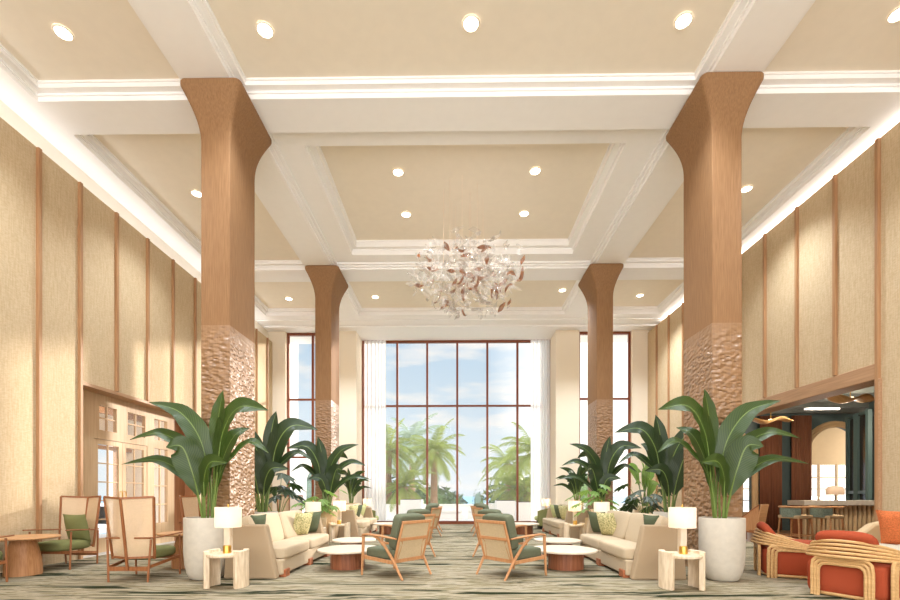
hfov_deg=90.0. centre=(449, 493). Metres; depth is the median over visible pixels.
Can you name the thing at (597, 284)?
column
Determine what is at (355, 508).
pillow
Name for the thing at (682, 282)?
trim
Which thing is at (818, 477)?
window
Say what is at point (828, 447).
wall
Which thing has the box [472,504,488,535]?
armchair
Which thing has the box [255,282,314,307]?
ceiling
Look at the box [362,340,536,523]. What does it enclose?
window
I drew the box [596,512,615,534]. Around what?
pillow
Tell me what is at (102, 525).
terrace
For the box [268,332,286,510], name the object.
wall
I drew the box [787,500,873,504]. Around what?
countertop
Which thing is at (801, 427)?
drape
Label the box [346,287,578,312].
trim
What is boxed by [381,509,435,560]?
armchair
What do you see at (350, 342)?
wall
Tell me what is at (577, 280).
trim
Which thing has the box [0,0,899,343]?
ceiling
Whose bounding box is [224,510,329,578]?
sofa
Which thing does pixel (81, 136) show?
trim
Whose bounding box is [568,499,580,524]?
table lamp
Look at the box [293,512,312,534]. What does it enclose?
pillow
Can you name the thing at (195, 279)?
trim
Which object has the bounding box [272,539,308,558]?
seat cushion
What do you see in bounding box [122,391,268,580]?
potted plant
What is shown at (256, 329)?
trim
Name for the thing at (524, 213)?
recessed light
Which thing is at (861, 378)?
trim
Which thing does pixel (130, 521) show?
lounge chair
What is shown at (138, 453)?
window
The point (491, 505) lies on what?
wall
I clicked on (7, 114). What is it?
trim
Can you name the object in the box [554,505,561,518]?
pillow
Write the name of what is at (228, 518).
table lamp
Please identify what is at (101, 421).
wall
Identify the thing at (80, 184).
trim
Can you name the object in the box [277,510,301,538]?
cushion
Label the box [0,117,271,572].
wall
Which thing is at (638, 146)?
ceiling
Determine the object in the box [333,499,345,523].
table lamp
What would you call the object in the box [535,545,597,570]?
coffee table
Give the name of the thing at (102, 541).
door
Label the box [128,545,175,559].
seat cushion
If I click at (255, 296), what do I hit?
trim
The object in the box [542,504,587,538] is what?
sofa
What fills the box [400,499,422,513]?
planter
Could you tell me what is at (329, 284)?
column
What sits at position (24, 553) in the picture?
round table
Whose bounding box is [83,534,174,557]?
floor
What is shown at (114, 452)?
trim
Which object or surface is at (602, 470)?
potted plant
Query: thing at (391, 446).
palm tree
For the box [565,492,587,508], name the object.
monstera plant
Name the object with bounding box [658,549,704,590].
side table
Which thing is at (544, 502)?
table lamp
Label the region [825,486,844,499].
table lamp
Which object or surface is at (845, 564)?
rattan chair
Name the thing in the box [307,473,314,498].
shrub
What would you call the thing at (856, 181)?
wall
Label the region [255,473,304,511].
monstera plant
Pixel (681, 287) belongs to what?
trim
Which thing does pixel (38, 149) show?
trim
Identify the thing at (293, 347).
window
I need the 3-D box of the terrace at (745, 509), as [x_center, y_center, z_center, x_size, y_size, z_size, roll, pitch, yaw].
[0.394,1.335,31.047,120.000,0.230,25.900,0,0,1]
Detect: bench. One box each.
[439,510,461,519]
[468,509,472,518]
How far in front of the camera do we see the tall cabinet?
13.07 m
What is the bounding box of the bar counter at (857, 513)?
[787,500,873,538]
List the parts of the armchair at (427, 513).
rail, cane panel, post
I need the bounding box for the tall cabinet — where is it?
[845,409,871,499]
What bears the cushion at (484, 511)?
on the armchair at (482, 512)
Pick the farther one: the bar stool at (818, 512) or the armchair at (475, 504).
the armchair at (475, 504)
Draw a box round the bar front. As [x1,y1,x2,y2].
[790,505,852,538]
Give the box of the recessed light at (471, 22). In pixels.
[462,14,479,32]
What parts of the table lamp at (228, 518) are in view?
lamp shade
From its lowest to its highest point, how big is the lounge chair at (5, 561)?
1.176 m
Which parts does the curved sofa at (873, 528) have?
arm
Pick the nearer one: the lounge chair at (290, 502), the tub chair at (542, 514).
the lounge chair at (290, 502)
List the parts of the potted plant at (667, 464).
planter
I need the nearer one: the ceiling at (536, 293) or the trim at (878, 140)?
the trim at (878, 140)
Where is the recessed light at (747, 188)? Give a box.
[742,185,752,192]
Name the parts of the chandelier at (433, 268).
glass, glass, glass, glass, glass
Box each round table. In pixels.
[0,534,60,576]
[156,531,184,568]
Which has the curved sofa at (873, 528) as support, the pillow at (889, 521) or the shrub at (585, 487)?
the pillow at (889, 521)
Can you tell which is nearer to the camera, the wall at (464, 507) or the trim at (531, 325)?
the trim at (531, 325)
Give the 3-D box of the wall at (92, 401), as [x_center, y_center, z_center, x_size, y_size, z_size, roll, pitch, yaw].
[-7.111,-0.410,10.141,0.082,3.220,3.700,0,0,1]
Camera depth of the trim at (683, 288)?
15.29 m
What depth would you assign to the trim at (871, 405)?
12.94 m
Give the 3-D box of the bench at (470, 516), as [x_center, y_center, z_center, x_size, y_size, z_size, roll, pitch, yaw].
[1.784,0.990,22.329,1.800,0.460,0.700,0,0,1]
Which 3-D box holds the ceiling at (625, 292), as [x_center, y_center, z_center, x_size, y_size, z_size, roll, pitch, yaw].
[5.860,-6.355,14.102,2.500,0.050,2.450,0,0,1]
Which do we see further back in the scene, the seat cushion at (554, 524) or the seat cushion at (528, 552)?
the seat cushion at (554, 524)
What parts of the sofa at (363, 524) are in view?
panel, panel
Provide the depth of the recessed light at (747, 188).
9.30 m
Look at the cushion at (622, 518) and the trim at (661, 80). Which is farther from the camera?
the cushion at (622, 518)
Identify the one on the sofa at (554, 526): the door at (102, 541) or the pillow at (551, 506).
the pillow at (551, 506)
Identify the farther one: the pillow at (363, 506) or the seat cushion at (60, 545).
the pillow at (363, 506)
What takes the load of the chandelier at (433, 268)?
hanging from the ceiling at (497, 183)
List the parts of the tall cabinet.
post, post, rail, rail, post, panel, post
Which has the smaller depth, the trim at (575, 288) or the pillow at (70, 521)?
the pillow at (70, 521)
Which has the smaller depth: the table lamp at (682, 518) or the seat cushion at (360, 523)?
the table lamp at (682, 518)
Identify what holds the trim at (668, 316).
attached to the wall at (856, 181)
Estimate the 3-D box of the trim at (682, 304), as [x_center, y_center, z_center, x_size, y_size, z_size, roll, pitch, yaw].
[7.333,-2.405,14.158,0.075,7.210,0.060,0,0,1]
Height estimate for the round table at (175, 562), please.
0.570 m
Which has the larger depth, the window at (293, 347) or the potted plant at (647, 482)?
the window at (293, 347)
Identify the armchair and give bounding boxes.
[361,513,431,580]
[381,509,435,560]
[425,504,441,537]
[429,503,442,532]
[470,503,483,531]
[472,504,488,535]
[472,509,527,560]
[476,513,546,580]
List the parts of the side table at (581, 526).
leg, leg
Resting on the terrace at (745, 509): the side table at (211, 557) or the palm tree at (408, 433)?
the palm tree at (408, 433)
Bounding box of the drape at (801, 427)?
[791,415,811,499]
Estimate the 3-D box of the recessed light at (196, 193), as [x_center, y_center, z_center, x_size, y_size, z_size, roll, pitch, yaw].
[-5.326,-6.316,9.468,0.232,0.018,0.232,0,0,1]
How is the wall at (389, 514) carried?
on the terrace at (745, 509)
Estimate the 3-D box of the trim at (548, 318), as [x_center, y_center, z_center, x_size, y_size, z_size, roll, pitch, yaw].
[0.401,-6.110,15.781,14.400,0.040,0.070,0,0,1]
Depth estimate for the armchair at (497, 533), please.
6.45 m
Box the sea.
[99,497,844,533]
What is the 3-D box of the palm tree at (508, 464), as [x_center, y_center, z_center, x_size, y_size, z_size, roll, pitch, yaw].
[4.103,-1.555,32.712,4.380,5.550,4.352,0,0,33]
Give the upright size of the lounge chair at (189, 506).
1.176 m
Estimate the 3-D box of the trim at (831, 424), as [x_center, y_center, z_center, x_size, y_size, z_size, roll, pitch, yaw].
[12.689,-0.605,14.800,2.220,3.610,0.140,0,0,1]
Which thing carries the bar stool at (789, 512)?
on the floor at (453, 569)
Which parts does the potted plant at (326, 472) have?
planter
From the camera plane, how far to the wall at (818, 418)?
14.86 m
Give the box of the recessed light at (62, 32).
[52,24,73,41]
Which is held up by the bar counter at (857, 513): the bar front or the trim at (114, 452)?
the bar front
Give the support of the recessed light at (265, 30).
in the ceiling at (312, 38)
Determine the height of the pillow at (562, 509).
0.438 m
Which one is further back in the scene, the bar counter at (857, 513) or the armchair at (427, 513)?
the bar counter at (857, 513)
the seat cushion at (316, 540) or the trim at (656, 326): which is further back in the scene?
the trim at (656, 326)
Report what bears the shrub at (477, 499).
on the terrace at (745, 509)
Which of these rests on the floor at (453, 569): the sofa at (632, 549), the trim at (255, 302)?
the sofa at (632, 549)
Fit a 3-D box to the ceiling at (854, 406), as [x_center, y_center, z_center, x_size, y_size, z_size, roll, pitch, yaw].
[11.912,-2.740,12.650,8.500,0.320,10.400,0,0,1]
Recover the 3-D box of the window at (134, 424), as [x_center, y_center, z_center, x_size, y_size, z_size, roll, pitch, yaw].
[-7.112,-1.550,10.161,0.040,0.500,0.560,0,0,1]
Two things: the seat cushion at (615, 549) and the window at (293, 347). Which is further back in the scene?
the window at (293, 347)
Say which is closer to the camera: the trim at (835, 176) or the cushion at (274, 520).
the cushion at (274, 520)
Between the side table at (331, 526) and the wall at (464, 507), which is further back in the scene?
the wall at (464, 507)
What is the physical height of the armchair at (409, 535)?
0.927 m
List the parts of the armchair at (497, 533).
leg, post, rail, cane panel, rail, cane panel, rail, post, leg, arm, rail, leg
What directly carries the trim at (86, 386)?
attached to the wall at (17, 153)
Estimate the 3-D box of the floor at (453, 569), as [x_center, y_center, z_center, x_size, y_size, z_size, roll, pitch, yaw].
[4.614,1.250,6.942,22.950,0.100,22.000,0,0,1]
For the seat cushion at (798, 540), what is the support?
on the rattan chair at (781, 555)
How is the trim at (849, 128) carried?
attached to the ceiling at (772, 158)
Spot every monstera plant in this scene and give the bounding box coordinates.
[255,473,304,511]
[290,490,339,533]
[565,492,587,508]
[571,484,618,531]
[613,483,677,513]
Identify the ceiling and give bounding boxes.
[0,0,178,79]
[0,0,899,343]
[94,134,299,259]
[99,406,141,422]
[207,0,734,77]
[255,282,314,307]
[271,129,665,261]
[321,143,609,239]
[349,280,576,307]
[613,280,683,305]
[628,127,848,257]
[764,0,899,71]
[767,386,873,413]
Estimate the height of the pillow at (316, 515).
0.418 m
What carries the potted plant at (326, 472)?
on the floor at (453, 569)
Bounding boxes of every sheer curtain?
[364,340,385,520]
[531,340,549,520]
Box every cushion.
[38,539,90,551]
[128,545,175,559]
[242,513,283,541]
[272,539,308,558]
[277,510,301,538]
[286,533,328,548]
[352,504,363,518]
[356,518,376,524]
[357,520,369,527]
[367,544,395,559]
[389,513,424,549]
[407,509,430,513]
[425,504,437,510]
[441,510,461,512]
[476,504,488,508]
[478,509,500,513]
[482,513,517,549]
[512,544,540,559]
[543,518,561,524]
[550,520,564,528]
[580,534,625,548]
[600,540,636,559]
[607,510,632,538]
[625,513,667,541]
[756,521,775,537]
[791,539,811,544]
[815,530,878,553]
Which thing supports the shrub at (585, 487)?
on the terrace at (745, 509)
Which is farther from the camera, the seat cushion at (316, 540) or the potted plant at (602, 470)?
the potted plant at (602, 470)
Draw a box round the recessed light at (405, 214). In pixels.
[401,211,410,217]
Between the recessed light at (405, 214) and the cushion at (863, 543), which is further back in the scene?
the recessed light at (405, 214)
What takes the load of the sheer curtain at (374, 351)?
hanging from the ceiling at (176, 25)
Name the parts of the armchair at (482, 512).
post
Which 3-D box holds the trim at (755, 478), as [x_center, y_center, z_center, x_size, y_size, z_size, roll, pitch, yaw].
[9.389,-0.440,14.842,1.560,3.280,0.140,0,0,1]
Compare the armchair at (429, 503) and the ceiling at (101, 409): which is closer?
the ceiling at (101, 409)
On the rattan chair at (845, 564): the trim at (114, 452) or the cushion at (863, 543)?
the cushion at (863, 543)
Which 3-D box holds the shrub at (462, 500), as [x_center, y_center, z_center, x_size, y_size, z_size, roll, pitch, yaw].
[-0.261,0.584,40.218,3.857,1.920,2.831,0,0,1]
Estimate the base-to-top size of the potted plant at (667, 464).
2.676 m
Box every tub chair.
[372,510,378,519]
[534,508,547,528]
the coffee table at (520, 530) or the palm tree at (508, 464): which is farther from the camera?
the palm tree at (508, 464)
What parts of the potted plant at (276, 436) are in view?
planter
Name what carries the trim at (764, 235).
attached to the wall at (856, 181)
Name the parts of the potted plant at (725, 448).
planter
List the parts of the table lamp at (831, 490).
lamp shade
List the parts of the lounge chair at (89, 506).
arm, rail, post, leg, rail, cane panel, rail, arm, rail, post, cane panel, post, leg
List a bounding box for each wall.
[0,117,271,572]
[83,390,184,555]
[99,413,126,496]
[185,436,192,495]
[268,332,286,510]
[339,331,361,504]
[386,504,425,517]
[439,504,473,514]
[484,503,627,511]
[550,330,578,504]
[631,330,649,512]
[648,121,899,511]
[745,413,873,529]
[812,427,844,464]
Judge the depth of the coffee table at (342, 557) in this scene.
7.09 m
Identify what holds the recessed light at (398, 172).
in the ceiling at (497, 183)
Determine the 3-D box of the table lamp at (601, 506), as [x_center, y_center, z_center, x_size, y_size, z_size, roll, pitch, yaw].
[3.222,0.445,9.560,0.320,0.630,0.320,0,0,1]
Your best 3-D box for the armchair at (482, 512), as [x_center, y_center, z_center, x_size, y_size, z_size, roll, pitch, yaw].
[0.941,0.745,8.568,0.821,0.927,0.750,0,0,-36]
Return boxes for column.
[180,78,271,516]
[305,265,347,504]
[578,263,623,509]
[666,71,763,566]
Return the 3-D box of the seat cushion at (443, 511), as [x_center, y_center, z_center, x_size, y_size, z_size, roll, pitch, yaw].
[-0.472,0.840,21.858,2.100,0.160,0.700,0,0,1]
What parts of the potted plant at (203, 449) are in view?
planter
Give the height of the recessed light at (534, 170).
0.018 m
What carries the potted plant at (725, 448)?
on the floor at (453, 569)
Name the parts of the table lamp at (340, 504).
lamp shade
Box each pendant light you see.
[753,413,793,423]
[827,392,873,403]
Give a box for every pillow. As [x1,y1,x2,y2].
[63,514,90,541]
[250,514,266,523]
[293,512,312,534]
[304,511,321,531]
[349,505,357,515]
[354,505,361,516]
[361,505,365,515]
[550,505,556,516]
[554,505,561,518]
[558,505,567,519]
[587,511,604,531]
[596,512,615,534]
[643,514,658,524]
[876,510,899,543]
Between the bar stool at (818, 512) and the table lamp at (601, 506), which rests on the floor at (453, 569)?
the bar stool at (818, 512)
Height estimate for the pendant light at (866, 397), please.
0.541 m
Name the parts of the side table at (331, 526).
leg, leg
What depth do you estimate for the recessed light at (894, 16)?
5.95 m
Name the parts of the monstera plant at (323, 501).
planter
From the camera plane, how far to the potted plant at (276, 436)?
8.46 m
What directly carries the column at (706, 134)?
on the floor at (453, 569)
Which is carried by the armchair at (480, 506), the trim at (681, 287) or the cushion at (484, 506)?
the cushion at (484, 506)
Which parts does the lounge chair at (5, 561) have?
leg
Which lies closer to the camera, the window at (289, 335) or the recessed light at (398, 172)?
the recessed light at (398, 172)
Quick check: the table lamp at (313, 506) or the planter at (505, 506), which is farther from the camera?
the planter at (505, 506)
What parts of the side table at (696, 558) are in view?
leg, leg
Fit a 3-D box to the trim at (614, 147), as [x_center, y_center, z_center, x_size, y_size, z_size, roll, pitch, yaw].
[0.291,-6.705,9.927,5.970,0.590,3.900,0,0,1]
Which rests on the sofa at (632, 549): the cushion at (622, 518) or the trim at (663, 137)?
the cushion at (622, 518)
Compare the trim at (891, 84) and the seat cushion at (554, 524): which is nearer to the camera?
the trim at (891, 84)
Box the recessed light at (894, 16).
[886,6,899,23]
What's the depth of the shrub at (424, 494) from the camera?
35.76 m
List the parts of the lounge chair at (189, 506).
post, cane panel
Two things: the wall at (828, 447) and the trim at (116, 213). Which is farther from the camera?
the wall at (828, 447)
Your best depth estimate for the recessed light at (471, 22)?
6.04 m
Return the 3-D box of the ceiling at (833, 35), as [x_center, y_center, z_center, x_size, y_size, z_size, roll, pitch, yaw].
[5.737,-6.355,4.478,2.500,0.050,4.800,0,0,1]
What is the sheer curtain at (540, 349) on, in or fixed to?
hanging from the ceiling at (176, 25)
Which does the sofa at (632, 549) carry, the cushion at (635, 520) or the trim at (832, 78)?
the cushion at (635, 520)
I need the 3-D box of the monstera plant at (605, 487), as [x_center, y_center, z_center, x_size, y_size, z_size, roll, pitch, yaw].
[3.506,0.479,10.976,1.220,1.442,1.046,0,0,1]
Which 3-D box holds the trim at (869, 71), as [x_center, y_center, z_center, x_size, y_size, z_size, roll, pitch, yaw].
[5.737,-6.315,4.478,2.300,0.030,4.600,0,0,1]
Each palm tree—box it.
[386,413,449,497]
[386,418,425,502]
[386,467,437,511]
[400,418,465,502]
[478,436,530,491]
[481,458,530,502]
[496,422,530,476]
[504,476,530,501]
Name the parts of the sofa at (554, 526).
panel, panel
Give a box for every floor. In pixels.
[0,524,854,599]
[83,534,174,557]
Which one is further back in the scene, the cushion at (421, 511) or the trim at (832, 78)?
the cushion at (421, 511)
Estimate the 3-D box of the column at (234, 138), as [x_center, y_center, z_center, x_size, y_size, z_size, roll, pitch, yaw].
[-3.539,-2.465,7.221,0.914,7.330,1.220,0,0,1]
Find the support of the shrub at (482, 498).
on the terrace at (745, 509)
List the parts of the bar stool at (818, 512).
leg, backrest, rail, seat, leg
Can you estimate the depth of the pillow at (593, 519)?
8.57 m
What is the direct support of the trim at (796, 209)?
attached to the wall at (856, 181)
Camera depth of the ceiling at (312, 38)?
6.23 m
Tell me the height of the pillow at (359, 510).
0.438 m
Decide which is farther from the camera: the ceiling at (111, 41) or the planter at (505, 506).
the planter at (505, 506)
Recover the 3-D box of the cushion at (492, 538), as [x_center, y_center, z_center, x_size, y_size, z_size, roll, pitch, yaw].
[0.730,0.545,6.569,0.258,0.528,0.570,0,0,-36]
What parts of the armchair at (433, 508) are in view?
cane panel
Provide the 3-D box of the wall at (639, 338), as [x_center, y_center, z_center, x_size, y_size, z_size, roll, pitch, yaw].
[7.267,-2.465,17.034,0.900,7.330,0.450,0,0,1]
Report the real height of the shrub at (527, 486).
2.192 m
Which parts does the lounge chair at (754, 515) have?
backrest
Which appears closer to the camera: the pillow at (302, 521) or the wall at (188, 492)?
the pillow at (302, 521)
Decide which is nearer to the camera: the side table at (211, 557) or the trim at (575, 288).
the side table at (211, 557)
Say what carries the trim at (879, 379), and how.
attached to the wall at (856, 181)
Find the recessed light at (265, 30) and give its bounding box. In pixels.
[256,21,273,38]
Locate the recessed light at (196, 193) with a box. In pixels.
[191,190,200,197]
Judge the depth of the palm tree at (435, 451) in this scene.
26.77 m
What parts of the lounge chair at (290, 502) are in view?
cane panel, cane panel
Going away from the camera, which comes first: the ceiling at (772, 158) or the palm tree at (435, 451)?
the ceiling at (772, 158)
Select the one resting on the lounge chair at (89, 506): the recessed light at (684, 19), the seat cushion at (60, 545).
the seat cushion at (60, 545)
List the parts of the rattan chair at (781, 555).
rail, rail, rail, rail, rail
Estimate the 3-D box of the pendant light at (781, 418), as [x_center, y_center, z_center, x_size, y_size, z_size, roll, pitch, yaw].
[8.762,-2.179,12.290,1.117,0.541,0.442,0,0,11]
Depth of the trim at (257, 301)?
15.35 m
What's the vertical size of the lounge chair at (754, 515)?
0.950 m
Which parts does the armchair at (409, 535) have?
leg, rail, arm, leg, post, rail, cane panel, rail, cane panel, rail, post, leg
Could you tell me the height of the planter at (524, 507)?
0.870 m
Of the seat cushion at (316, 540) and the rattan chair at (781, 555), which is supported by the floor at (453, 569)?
the rattan chair at (781, 555)
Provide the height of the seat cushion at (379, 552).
0.176 m
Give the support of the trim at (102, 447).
attached to the wall at (101, 421)
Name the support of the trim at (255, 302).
attached to the ceiling at (176, 25)
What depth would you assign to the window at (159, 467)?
10.99 m
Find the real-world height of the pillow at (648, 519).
0.388 m
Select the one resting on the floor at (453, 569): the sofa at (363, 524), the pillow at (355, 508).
the sofa at (363, 524)
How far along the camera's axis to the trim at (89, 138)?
9.73 m
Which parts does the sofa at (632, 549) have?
panel, panel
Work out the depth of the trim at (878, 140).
7.59 m
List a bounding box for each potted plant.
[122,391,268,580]
[255,412,317,513]
[288,437,370,538]
[340,469,369,504]
[554,465,587,508]
[557,437,640,516]
[615,415,683,517]
[625,456,658,513]
[657,389,807,581]
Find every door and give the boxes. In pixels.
[94,438,122,552]
[122,443,146,496]
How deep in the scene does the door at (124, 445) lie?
10.11 m
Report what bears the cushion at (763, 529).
on the rattan chair at (781, 555)
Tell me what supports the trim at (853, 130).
attached to the ceiling at (176, 25)
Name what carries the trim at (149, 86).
attached to the ceiling at (176, 25)
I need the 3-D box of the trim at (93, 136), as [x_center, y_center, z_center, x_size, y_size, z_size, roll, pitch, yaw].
[-5.154,-6.315,9.996,2.300,0.030,4.460,0,0,1]
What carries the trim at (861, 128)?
attached to the ceiling at (176, 25)
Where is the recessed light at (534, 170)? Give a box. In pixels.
[529,167,540,174]
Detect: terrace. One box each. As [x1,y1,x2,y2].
[98,503,105,532]
[98,507,748,522]
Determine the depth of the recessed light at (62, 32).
6.16 m
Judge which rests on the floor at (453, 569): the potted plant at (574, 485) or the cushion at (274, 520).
the potted plant at (574, 485)
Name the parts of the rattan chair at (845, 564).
rail, rail, rail, rail, rail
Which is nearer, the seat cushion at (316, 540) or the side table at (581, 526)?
the seat cushion at (316, 540)
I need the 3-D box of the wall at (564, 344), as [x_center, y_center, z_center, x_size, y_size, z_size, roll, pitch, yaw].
[4.412,-2.465,17.470,0.880,7.330,1.250,0,0,1]
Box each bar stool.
[777,505,814,540]
[806,506,844,539]
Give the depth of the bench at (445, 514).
21.51 m
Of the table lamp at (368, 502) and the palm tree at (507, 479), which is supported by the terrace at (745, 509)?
the palm tree at (507, 479)
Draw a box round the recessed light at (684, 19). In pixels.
[674,11,692,29]
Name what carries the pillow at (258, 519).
on the sofa at (275, 548)
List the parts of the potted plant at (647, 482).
planter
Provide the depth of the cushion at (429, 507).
12.32 m
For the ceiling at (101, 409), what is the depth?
12.57 m
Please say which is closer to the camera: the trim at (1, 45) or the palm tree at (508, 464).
the trim at (1, 45)
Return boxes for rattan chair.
[750,521,813,578]
[806,530,899,599]
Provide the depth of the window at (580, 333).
17.00 m
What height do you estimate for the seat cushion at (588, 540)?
0.201 m
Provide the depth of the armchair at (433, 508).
12.56 m
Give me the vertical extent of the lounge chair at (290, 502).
1.176 m
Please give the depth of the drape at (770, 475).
14.66 m
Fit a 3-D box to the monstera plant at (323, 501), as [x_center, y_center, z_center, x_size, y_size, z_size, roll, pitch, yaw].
[-3.316,0.546,11.021,1.183,1.308,1.174,0,0,-20]
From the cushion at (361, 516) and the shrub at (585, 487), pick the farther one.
the shrub at (585, 487)
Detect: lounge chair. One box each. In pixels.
[0,534,13,581]
[22,495,101,569]
[103,496,182,581]
[179,495,200,530]
[277,495,302,511]
[742,504,768,538]
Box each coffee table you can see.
[317,545,374,569]
[332,537,375,544]
[373,522,392,533]
[515,522,538,534]
[534,537,581,555]
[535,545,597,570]
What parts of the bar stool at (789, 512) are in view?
leg, backrest, leg, rail, seat, foot rail, leg, leg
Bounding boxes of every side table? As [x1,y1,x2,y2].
[203,548,248,588]
[328,522,349,541]
[564,523,584,538]
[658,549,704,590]
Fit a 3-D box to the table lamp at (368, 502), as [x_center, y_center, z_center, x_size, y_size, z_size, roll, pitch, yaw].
[-3.040,0.445,16.540,0.320,0.630,0.320,0,0,1]
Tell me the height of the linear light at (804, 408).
0.040 m
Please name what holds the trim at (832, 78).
attached to the ceiling at (176, 25)
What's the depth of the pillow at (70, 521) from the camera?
7.51 m
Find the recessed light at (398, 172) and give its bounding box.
[392,168,403,176]
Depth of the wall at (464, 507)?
25.99 m
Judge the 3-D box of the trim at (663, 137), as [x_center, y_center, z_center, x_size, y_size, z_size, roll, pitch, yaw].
[0.326,-6.510,9.927,7.260,0.580,4.860,0,0,1]
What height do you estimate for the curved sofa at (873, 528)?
0.750 m
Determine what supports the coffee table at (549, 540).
on the floor at (453, 569)
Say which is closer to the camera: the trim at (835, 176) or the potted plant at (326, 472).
the trim at (835, 176)
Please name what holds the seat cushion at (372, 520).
on the sofa at (363, 524)
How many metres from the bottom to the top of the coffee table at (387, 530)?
0.320 m
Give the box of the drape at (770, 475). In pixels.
[760,416,781,529]
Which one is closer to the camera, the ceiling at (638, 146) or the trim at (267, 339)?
the ceiling at (638, 146)
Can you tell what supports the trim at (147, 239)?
attached to the wall at (17, 153)
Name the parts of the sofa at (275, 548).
panel, panel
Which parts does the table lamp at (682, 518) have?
lamp shade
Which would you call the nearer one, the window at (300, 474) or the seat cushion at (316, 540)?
the seat cushion at (316, 540)
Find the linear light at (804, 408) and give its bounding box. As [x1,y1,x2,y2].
[804,408,839,409]
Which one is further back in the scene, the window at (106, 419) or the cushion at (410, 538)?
the window at (106, 419)
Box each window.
[99,407,115,430]
[127,420,164,522]
[128,414,143,435]
[154,449,166,522]
[287,333,314,501]
[290,344,297,444]
[290,445,311,512]
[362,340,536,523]
[579,331,630,511]
[742,465,844,511]
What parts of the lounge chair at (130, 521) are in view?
leg, post, rail, cane panel, rail, post, rail, arm rail, rail, cane panel, rail, leg, post, rail, arm, leg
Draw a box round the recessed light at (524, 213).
[519,210,528,216]
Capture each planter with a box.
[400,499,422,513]
[495,500,515,519]
[515,502,530,520]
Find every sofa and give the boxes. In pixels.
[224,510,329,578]
[337,504,376,537]
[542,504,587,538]
[580,510,685,579]
[856,521,899,549]
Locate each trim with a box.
[0,0,182,92]
[0,43,179,83]
[0,100,267,337]
[36,147,41,555]
[78,135,304,267]
[78,182,82,559]
[82,135,304,265]
[83,382,167,412]
[91,135,299,261]
[98,445,131,452]
[113,446,115,496]
[115,212,118,391]
[146,238,149,400]
[171,259,174,402]
[193,278,196,494]
[194,0,748,90]
[255,296,314,308]
[255,297,314,311]
[255,302,314,313]
[256,329,257,494]
[257,318,664,321]
[264,324,657,327]
[266,338,268,510]
[268,129,669,264]
[310,143,620,248]
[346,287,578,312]
[347,280,579,311]
[348,280,577,308]
[613,282,683,307]
[613,283,683,310]
[613,288,683,311]
[622,127,864,264]
[623,127,860,262]
[627,127,851,258]
[655,325,657,509]
[667,315,669,506]
[681,303,683,506]
[743,433,758,508]
[756,364,874,415]
[758,83,899,88]
[761,0,899,84]
[763,70,899,74]
[763,234,766,397]
[794,206,798,387]
[812,421,844,441]
[832,174,837,375]
[866,401,873,415]
[874,378,881,521]
[875,138,880,521]
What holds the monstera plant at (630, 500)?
on the floor at (453, 569)
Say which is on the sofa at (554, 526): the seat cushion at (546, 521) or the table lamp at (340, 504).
the seat cushion at (546, 521)
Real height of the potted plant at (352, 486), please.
2.092 m
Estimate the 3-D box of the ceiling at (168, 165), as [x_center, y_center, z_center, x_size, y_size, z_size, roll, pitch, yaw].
[-5.154,-6.355,9.996,2.500,0.050,4.660,0,0,1]
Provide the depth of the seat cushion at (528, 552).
6.49 m
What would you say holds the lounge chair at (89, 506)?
on the floor at (453, 569)
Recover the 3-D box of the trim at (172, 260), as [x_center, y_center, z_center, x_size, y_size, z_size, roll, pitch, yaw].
[-6.763,-3.902,10.987,0.075,3.635,0.060,0,0,1]
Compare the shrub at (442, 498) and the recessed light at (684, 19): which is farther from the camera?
the shrub at (442, 498)
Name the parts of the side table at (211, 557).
leg, leg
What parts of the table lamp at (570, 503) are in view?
lamp shade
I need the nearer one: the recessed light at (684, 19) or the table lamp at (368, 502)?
the recessed light at (684, 19)
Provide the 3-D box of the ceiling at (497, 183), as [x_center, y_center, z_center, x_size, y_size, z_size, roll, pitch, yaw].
[0.291,-6.595,9.927,5.770,0.050,3.700,0,0,1]
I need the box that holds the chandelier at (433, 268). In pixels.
[407,189,524,319]
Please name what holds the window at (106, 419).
in the wall at (92, 401)
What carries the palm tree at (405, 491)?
on the terrace at (745, 509)
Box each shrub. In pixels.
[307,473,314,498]
[392,477,428,503]
[415,482,463,503]
[445,491,467,503]
[472,489,481,503]
[480,477,527,502]
[580,467,587,502]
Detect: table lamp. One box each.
[214,504,241,552]
[305,500,320,511]
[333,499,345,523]
[363,498,371,506]
[541,499,549,508]
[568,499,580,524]
[594,500,609,512]
[668,504,695,553]
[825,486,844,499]
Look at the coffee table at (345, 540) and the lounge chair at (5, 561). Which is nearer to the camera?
the lounge chair at (5, 561)
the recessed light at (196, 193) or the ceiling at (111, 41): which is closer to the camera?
the ceiling at (111, 41)

